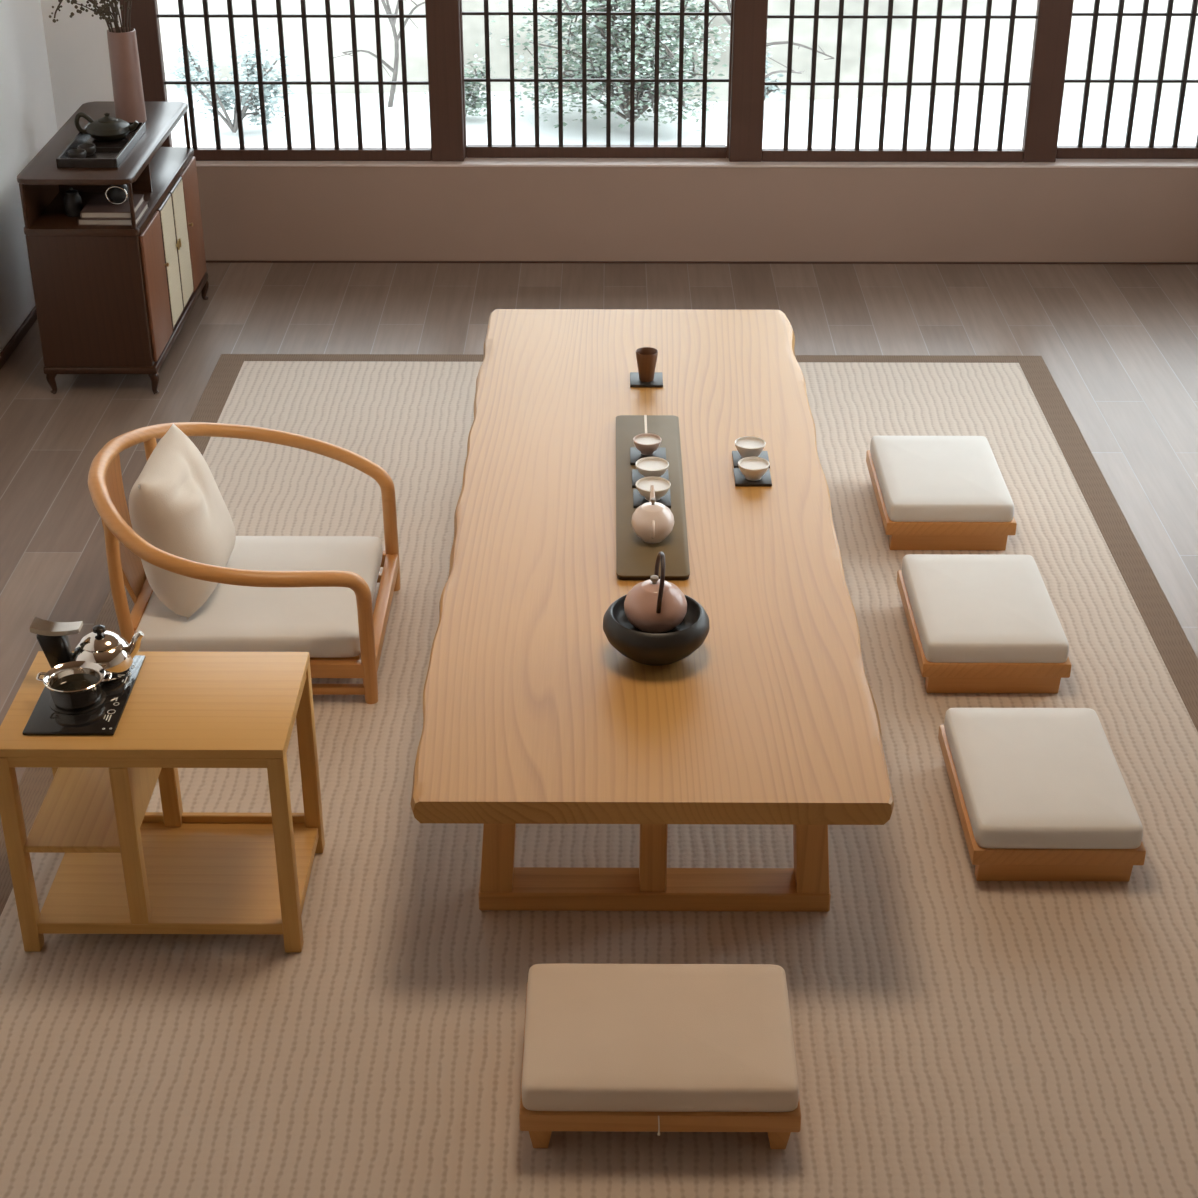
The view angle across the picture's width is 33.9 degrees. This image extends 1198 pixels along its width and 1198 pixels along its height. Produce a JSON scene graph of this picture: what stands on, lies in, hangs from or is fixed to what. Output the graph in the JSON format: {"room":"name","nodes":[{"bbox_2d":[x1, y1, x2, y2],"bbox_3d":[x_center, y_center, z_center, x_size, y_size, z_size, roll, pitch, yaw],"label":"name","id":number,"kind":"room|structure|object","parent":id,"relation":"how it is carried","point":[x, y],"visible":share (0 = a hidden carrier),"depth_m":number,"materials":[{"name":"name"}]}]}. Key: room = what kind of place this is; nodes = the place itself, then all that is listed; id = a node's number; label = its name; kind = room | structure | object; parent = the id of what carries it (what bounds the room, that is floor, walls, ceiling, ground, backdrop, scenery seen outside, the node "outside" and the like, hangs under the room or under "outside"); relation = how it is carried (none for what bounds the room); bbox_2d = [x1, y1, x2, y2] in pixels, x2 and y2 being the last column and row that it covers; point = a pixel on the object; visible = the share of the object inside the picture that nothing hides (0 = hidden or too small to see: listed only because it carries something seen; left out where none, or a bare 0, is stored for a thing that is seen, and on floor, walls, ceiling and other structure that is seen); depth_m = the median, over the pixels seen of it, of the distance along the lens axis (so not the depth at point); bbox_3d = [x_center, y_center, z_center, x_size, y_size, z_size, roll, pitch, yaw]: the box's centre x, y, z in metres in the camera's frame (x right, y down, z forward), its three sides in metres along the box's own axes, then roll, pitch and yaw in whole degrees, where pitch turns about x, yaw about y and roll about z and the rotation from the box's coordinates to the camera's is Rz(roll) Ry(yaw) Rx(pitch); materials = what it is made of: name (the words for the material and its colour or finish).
{"room":"tea room","nodes":[
{"label":"tea room","id":0,"kind":"room"},
{"bbox_2d":[0,0,57,352],"bbox_3d":[-1.985,-0.427,2.706,0.200,2.750,8.735,0,29,0],"label":"wall","id":1,"kind":"structure","parent":0,"point":[27,110],"depth_m":6.30,"materials":[{"name":"white paint"}]},
{"bbox_2d":[0,306,36,368],"bbox_3d":[-1.878,0.776,3.336,0.014,0.035,8.285,0,29,0],"label":"baseboard","id":2,"kind":"structure","parent":1,"relation":"attached to","point":[31,318],"depth_m":6.27,"materials":[{"name":"brown wood"}]},
{"bbox_2d":[0,263,1197,822],"bbox_3d":[0.425,0.821,3.374,5.020,0.080,8.735,0,29,0],"label":"floor","id":3,"kind":"structure","parent":0,"point":[1118,342],"depth_m":6.30,"materials":[{"name":"beige wood"}]},
{"bbox_2d":[17,101,208,394],"bbox_3d":[-1.483,-1.106,6.125,0.358,0.671,0.858,0,29,0],"label":"sideboard","id":4,"kind":"object","parent":3,"relation":"on","point":[109,299],"visible":0.95,"depth_m":5.82,"materials":[{"name":"walnut wood"},{"name":"cream and terracotta painted panels"},{"name":"brass"}]},
{"bbox_2d":[63,187,81,216],"bbox_3d":[-1.543,-1.167,5.756,0.052,0.085,0.052,0,29,0],"label":"jar","id":5,"kind":"object","parent":4,"relation":"on","point":[72,200],"visible":0.98,"depth_m":5.74,"materials":[{"name":"ceramic"}]},
{"bbox_2d":[56,122,145,167],"bbox_3d":[-1.480,-1.354,5.852,0.176,0.027,0.396,0,29,0],"label":"lacquer tray","id":6,"kind":"object","parent":4,"relation":"on","point":[107,154],"visible":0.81,"depth_m":5.79,"materials":[{"name":"black wood"}]},
{"bbox_2d":[68,149,85,157],"bbox_3d":[-1.522,-1.294,5.731,0.054,0.026,0.054,0,29,0],"label":"cup","id":7,"kind":"object","parent":6,"relation":"on","point":[74,153],"visible":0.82,"depth_m":5.72,"materials":[{"name":"black ceramic"}]},
{"bbox_2d":[77,143,95,155],"bbox_3d":[-1.507,-1.322,5.782,0.054,0.026,0.054,0,29,0],"label":"cup","id":8,"kind":"object","parent":6,"relation":"on","point":[90,148],"visible":0.92,"depth_m":5.77,"materials":[{"name":"black ceramic"}]},
{"bbox_2d":[74,112,138,141],"bbox_3d":[-1.483,-1.428,5.920,0.145,0.078,0.137,-24,37,-36],"label":"teapot","id":9,"kind":"object","parent":6,"relation":"on","point":[107,128],"visible":1,"depth_m":5.89,"materials":[{"name":"black ceramic"}]},
{"bbox_2d":[24,147,193,235],"bbox_3d":[-1.492,-1.262,6.040,0.337,0.020,0.854,0,29,0],"label":"shelf","id":10,"kind":"object","parent":4,"relation":"attached to","point":[170,166],"depth_m":5.91,"materials":[{"name":"brown wood"}]},
{"bbox_2d":[77,201,148,225],"bbox_3d":[-1.423,-1.130,5.758,0.170,0.020,0.170,0,29,0],"label":"book","id":11,"kind":"object","parent":4,"relation":"on","point":[143,209],"visible":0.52,"depth_m":5.69,"materials":[{"name":"paper"}]},
{"bbox_2d":[80,194,144,218],"bbox_3d":[-1.423,-1.149,5.748,0.150,0.020,0.170,0,29,0],"label":"book","id":12,"kind":"object","parent":11,"relation":"on","point":[98,206],"visible":0.95,"depth_m":5.70,"materials":[{"name":"paper"}]},
{"bbox_2d":[105,184,128,204],"bbox_3d":[-1.403,-1.194,5.737,0.068,0.070,0.072,0,29,0],"label":"ornament","id":13,"kind":"object","parent":12,"relation":"on","point":[118,194],"visible":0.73,"depth_m":5.72,"materials":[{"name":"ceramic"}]},
{"bbox_2d":[107,27,146,122],"bbox_3d":[-1.458,-1.613,6.058,0.093,0.282,0.093,0,29,0],"label":"vase","id":14,"kind":"object","parent":4,"relation":"on","point":[129,103],"visible":0.85,"depth_m":6.03,"materials":[{"name":"brown ceramic"}]},
{"bbox_2d":[49,0,131,32],"bbox_3d":[-1.490,-1.756,5.960,0.222,0.598,0.309,17,33,28],"label":"dried flowers","id":15,"kind":"object","parent":14,"relation":"in","point":[103,11],"visible":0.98,"depth_m":5.92,"materials":[{"name":"brown plant"}]},
{"bbox_2d":[0,354,1197,1197],"bbox_3d":[0.082,0.744,3.421,2.580,0.008,6.287,0,29,0],"label":"area rug","id":16,"kind":"object","parent":3,"relation":"on","point":[956,1034],"visible":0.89,"depth_m":3.59,"materials":[{"name":"fabric"}]},
{"bbox_2d":[0,651,324,952],"bbox_3d":[-0.797,0.372,3.633,0.508,0.442,0.337,0,29,0],"label":"side table","id":17,"kind":"object","parent":16,"relation":"on","point":[124,868],"visible":0.98,"depth_m":3.57,"materials":[{"name":"brown wood"}]},
{"bbox_2d":[24,767,120,852],"bbox_3d":[-0.935,0.368,3.632,0.176,0.014,0.325,0,29,0],"label":"shelf","id":18,"kind":"object","parent":17,"relation":"attached to","point":[76,814],"depth_m":3.57,"materials":[{"name":"brown wood"}]},
{"bbox_2d":[22,655,145,734],"bbox_3d":[-0.923,0.170,3.532,0.160,0.010,0.268,0,29,0],"label":"cooktop","id":19,"kind":"object","parent":17,"relation":"on","point":[102,717],"visible":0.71,"depth_m":3.47,"materials":[{"name":"black glass"}]},
{"bbox_2d":[36,661,111,708],"bbox_3d":[-0.931,0.156,3.495,0.108,0.049,0.108,25,37,38],"label":"steel pot","id":20,"kind":"object","parent":19,"relation":"on","point":[74,684],"visible":1,"depth_m":3.49,"materials":[{"name":"silver metal"}]},
{"bbox_2d":[30,617,143,682],"bbox_3d":[-0.924,0.086,3.568,0.196,0.102,0.108,0,29,0],"label":"electric kettle","id":21,"kind":"object","parent":19,"relation":"on","point":[108,649],"visible":0.89,"depth_m":3.55,"materials":[{"name":"silver metal"}]},
{"bbox_2d":[37,822,318,934],"bbox_3d":[-0.786,0.522,3.715,0.474,0.025,0.329,0,29,0],"label":"shelf","id":22,"kind":"object","parent":17,"relation":"attached to","point":[203,877],"depth_m":3.67,"materials":[{"name":"brown wood"}]},
{"bbox_2d":[88,422,400,703],"bbox_3d":[-0.807,-0.109,4.478,0.640,0.476,0.749,0,29,0],"label":"armchair","id":23,"kind":"object","parent":16,"relation":"on","point":[314,595],"visible":0.87,"depth_m":4.38,"materials":[{"name":"brown wood"}]},
{"bbox_2d":[129,424,235,620],"bbox_3d":[-0.937,-0.177,4.432,0.204,0.338,0.364,2,29,4],"label":"pillow","id":24,"kind":"object","parent":23,"relation":"on","point":[177,506],"visible":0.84,"depth_m":4.33,"materials":[{"name":"fabric"}]},
{"bbox_2d":[133,536,382,657],"bbox_3d":[-0.774,-0.015,4.528,0.505,0.056,0.505,0,29,0],"label":"seat cushion","id":25,"kind":"object","parent":23,"relation":"on","point":[322,622],"depth_m":4.41,"materials":[{"name":"beige fabric"}]},
{"bbox_2d":[410,309,893,911],"bbox_3d":[0.102,-0.075,4.540,0.861,0.356,2.425,0,29,0],"label":"table","id":26,"kind":"object","parent":16,"relation":"on","point":[531,714],"visible":0.94,"depth_m":3.86,"materials":[{"name":"brown wood"}]},
{"bbox_2d":[630,372,662,386],"bbox_3d":[0.122,-0.564,5.054,0.084,0.007,0.088,0,29,0],"label":"coaster","id":27,"kind":"object","parent":26,"relation":"on","point":[634,376],"visible":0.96,"depth_m":5.04,"materials":[{"name":"stone"}]},
{"bbox_2d":[636,347,657,381],"bbox_3d":[0.122,-0.599,5.030,0.057,0.078,0.057,0,29,0],"label":"cup","id":28,"kind":"object","parent":27,"relation":"on","point":[646,357],"visible":1,"depth_m":5.02,"materials":[{"name":"brown wood"}]},
{"bbox_2d":[616,415,689,579],"bbox_3d":[0.116,-0.245,4.465,0.154,0.013,0.840,0,29,0],"label":"tray","id":29,"kind":"object","parent":26,"relation":"on","point":[635,558],"visible":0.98,"depth_m":4.37,"materials":[{"name":"black wood"}]},
{"bbox_2d":[630,447,665,464],"bbox_3d":[0.115,-0.335,4.610,0.084,0.007,0.088,0,29,0],"label":"coaster","id":30,"kind":"object","parent":29,"relation":"on","point":[635,454],"visible":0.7,"depth_m":4.61,"materials":[{"name":"stone"}]},
{"bbox_2d":[633,433,661,454],"bbox_3d":[0.113,-0.360,4.611,0.067,0.035,0.067,0,29,0],"label":"tea cup","id":31,"kind":"object","parent":30,"relation":"on","point":[647,443],"visible":1,"depth_m":4.60,"materials":[{"name":"ceramic"}]},
{"bbox_2d":[632,469,668,487],"bbox_3d":[0.117,-0.276,4.502,0.084,0.007,0.088,0,29,0],"label":"coaster","id":32,"kind":"object","parent":29,"relation":"on","point":[636,475],"visible":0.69,"depth_m":4.50,"materials":[{"name":"stone"}]},
{"bbox_2d":[635,457,668,476],"bbox_3d":[0.121,-0.295,4.495,0.077,0.033,0.077,0,29,0],"label":"tea cup","id":33,"kind":"object","parent":32,"relation":"on","point":[646,466],"visible":0.91,"depth_m":4.49,"materials":[{"name":"white ceramic"}]},
{"bbox_2d":[633,489,670,507],"bbox_3d":[0.119,-0.225,4.410,0.084,0.007,0.088,0,29,0],"label":"coaster","id":34,"kind":"object","parent":29,"relation":"on","point":[638,499],"visible":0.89,"depth_m":4.40,"materials":[{"name":"stone"}]},
{"bbox_2d":[635,477,670,500],"bbox_3d":[0.121,-0.242,4.398,0.079,0.034,0.079,0,29,0],"label":"tea cup","id":35,"kind":"object","parent":34,"relation":"on","point":[662,485],"visible":0.84,"depth_m":4.39,"materials":[{"name":"beige ceramic"}]},
{"bbox_2d":[631,485,673,542],"bbox_3d":[0.115,-0.176,4.229,0.101,0.095,0.106,-23,36,-36],"label":"teapot","id":36,"kind":"object","parent":29,"relation":"on","point":[652,521],"visible":1,"depth_m":4.20,"materials":[{"name":"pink ceramic"}]},
{"bbox_2d":[603,594,709,665],"bbox_3d":[0.111,0.066,3.811,0.207,0.096,0.207,0,29,0],"label":"bowl","id":37,"kind":"object","parent":26,"relation":"on","point":[674,645],"visible":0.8,"depth_m":3.74,"materials":[{"name":"black ceramic"}]},
{"bbox_2d":[624,552,686,632],"bbox_3d":[0.109,-0.019,3.768,0.122,0.155,0.122,-24,37,-36],"label":"teapot","id":38,"kind":"object","parent":37,"relation":"on","point":[653,605],"visible":1,"depth_m":3.74,"materials":[{"name":"ceramic"}]},
{"bbox_2d":[732,451,769,468],"bbox_3d":[0.357,-0.328,4.623,0.084,0.007,0.088,0,29,0],"label":"coaster","id":39,"kind":"object","parent":26,"relation":"on","point":[736,456],"visible":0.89,"depth_m":4.63,"materials":[{"name":"stone"}]},
{"bbox_2d":[735,436,765,457],"bbox_3d":[0.355,-0.353,4.625,0.073,0.035,0.073,0,29,0],"label":"tea cup","id":40,"kind":"object","parent":39,"relation":"on","point":[747,446],"visible":0.91,"depth_m":4.62,"materials":[{"name":"white ceramic"}]},
{"bbox_2d":[733,468,771,486],"bbox_3d":[0.355,-0.281,4.538,0.084,0.007,0.088,0,29,0],"label":"coaster","id":41,"kind":"object","parent":26,"relation":"on","point":[740,480],"visible":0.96,"depth_m":4.51,"materials":[{"name":"stone"}]},
{"bbox_2d":[738,457,769,480],"bbox_3d":[0.356,-0.297,4.523,0.073,0.035,0.073,0,29,0],"label":"tea cup","id":42,"kind":"object","parent":41,"relation":"on","point":[752,468],"visible":1,"depth_m":4.51,"materials":[{"name":"white ceramic"}]},
{"bbox_2d":[519,964,800,1148],"bbox_3d":[0.098,0.753,3.251,0.446,0.141,0.332,0,29,0],"label":"stool","id":43,"kind":"object","parent":16,"relation":"on","point":[658,1048],"visible":1,"depth_m":3.16,"materials":[{"name":"beige fabric"}]},
{"bbox_2d":[866,436,1016,549],"bbox_3d":[0.889,-0.283,5.143,0.328,0.141,0.446,0,29,0],"label":"stool","id":44,"kind":"object","parent":16,"relation":"on","point":[931,492],"visible":1,"depth_m":5.00,"materials":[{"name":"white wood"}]},
{"bbox_2d":[897,554,1071,692],"bbox_3d":[0.880,0.052,4.532,0.328,0.141,0.446,0,29,0],"label":"stool","id":45,"kind":"object","parent":16,"relation":"on","point":[977,623],"visible":1,"depth_m":4.39,"materials":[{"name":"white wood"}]},
{"bbox_2d":[938,708,1145,881],"bbox_3d":[0.875,0.385,3.924,0.328,0.141,0.446,0,29,0],"label":"stool","id":46,"kind":"object","parent":16,"relation":"on","point":[1040,794],"visible":1,"depth_m":3.80,"materials":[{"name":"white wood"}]},
{"bbox_2d":[40,0,1197,261],"bbox_3d":[0.449,-2.458,6.415,4.620,2.750,0.250,0,29,0],"label":"wall","id":47,"kind":"structure","parent":0,"point":[780,214],"depth_m":6.88,"materials":[{"name":"grey paint"}]},
{"bbox_2d":[120,0,464,160],"bbox_3d":[-1.038,-2.408,6.373,1.137,1.996,0.040,0,29,0],"label":"window","id":48,"kind":"structure","parent":47,"relation":"in","point":[443,32],"depth_m":6.71,"materials":[{"name":"brown wood"}]},
{"bbox_2d":[460,0,733,157],"bbox_3d":[-0.009,-2.425,6.404,1.140,1.996,0.040,0,29,0],"label":"window","id":49,"kind":"structure","parent":47,"relation":"in","point":[513,150],"depth_m":6.76,"materials":[{"name":"brown wood"}]},
{"bbox_2d":[172,144,1197,167],"bbox_3d":[0.449,-1.558,6.906,4.620,0.008,0.254,0,29,0],"label":"window sill","id":50,"kind":"structure","parent":47,"relation":"on","point":[468,162],"depth_m":6.82,"materials":[{"name":"paint"}]},
{"bbox_2d":[206,260,1197,263],"bbox_3d":[0.456,-1.193,6.962,4.606,0.006,0.006,0,29,0],"label":"baseboard","id":51,"kind":"structure","parent":47,"relation":"attached to","point":[207,261],"depth_m":6.96,"materials":[{"name":"brown wood"}]},
{"bbox_2d":[729,0,1073,161],"bbox_3d":[1.019,-2.402,6.362,1.133,1.996,0.040,0,29,0],"label":"window","id":52,"kind":"structure","parent":47,"relation":"in","point":[1053,18],"depth_m":6.71,"materials":[{"name":"brown wood"}]},
{"bbox_2d":[1022,0,1197,158],"bbox_3d":[2.050,-2.420,6.394,1.138,1.996,0.040,0,29,0],"label":"window","id":53,"kind":"structure","parent":47,"relation":"in","point":[1080,151],"depth_m":6.76,"materials":[{"name":"brown wood"}]},
{"label":"outside","id":54,"kind":"structure","parent":0,"visible":0},
{"bbox_2d":[167,91,1197,145],"bbox_3d":[1.083,-4.806,13.859,20.000,0.095,15.060,0,29,0],"label":"snow","id":55,"kind":"object","parent":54,"point":[418,102],"visible":0.12,"depth_m":9.17,"materials":[{"name":"white snow"}]},
{"bbox_2d":[163,27,300,132],"bbox_3d":[-1.681,-2.359,8.867,0.671,0.512,0.326,-2,29,-4],"label":"shrub","id":56,"kind":"object","parent":55,"relation":"on","point":[251,72],"visible":0.72,"depth_m":8.87,"materials":[{"name":"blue plant"}]},
{"bbox_2d":[334,0,424,106],"bbox_3d":[-0.948,-2.854,9.039,0.596,1.230,0.367,0,29,0],"label":"bare tree","id":57,"kind":"object","parent":55,"relation":"on","point":[387,8],"visible":0.83,"depth_m":9.18,"materials":[{"name":"grey plant"}]},
{"bbox_2d":[423,43,494,116],"bbox_3d":[-0.640,-2.392,9.047,0.343,0.355,0.210,0,29,0],"label":"shrub","id":58,"kind":"object","parent":55,"relation":"on","point":[475,102],"visible":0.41,"depth_m":9.04,"materials":[{"name":"green plant"}]},
{"bbox_2d":[489,0,730,130],"bbox_3d":[0.096,-2.687,8.813,1.171,1.104,0.901,-3,29,-6],"label":"tree","id":59,"kind":"object","parent":55,"relation":"on","point":[620,46],"visible":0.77,"depth_m":8.84,"materials":[{"name":"green plant"}]},
{"bbox_2d":[157,0,1197,100],"bbox_3d":[1.056,-2.896,9.455,20.000,1.100,0.140,0,29,0],"label":"outdoor backdrop","id":60,"kind":"structure","parent":55,"relation":"on","point":[473,25],"depth_m":9.49,"materials":[{"name":"paint"}]},
{"bbox_2d":[700,0,833,78],"bbox_3d":[0.630,-2.584,7.910,0.892,1.840,0.545,0,29,0],"label":"bare tree","id":61,"kind":"object","parent":55,"relation":"on","point":[716,6],"visible":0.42,"depth_m":8.04,"materials":[{"name":"grey plant"}]},
{"bbox_2d":[764,30,785,100],"bbox_3d":[0.751,-2.489,9.245,0.273,0.374,0.168,0,29,0],"label":"shrub","id":62,"kind":"object","parent":55,"relation":"on","point":[771,88],"visible":0.16,"depth_m":9.24,"materials":[{"name":"green plant"}]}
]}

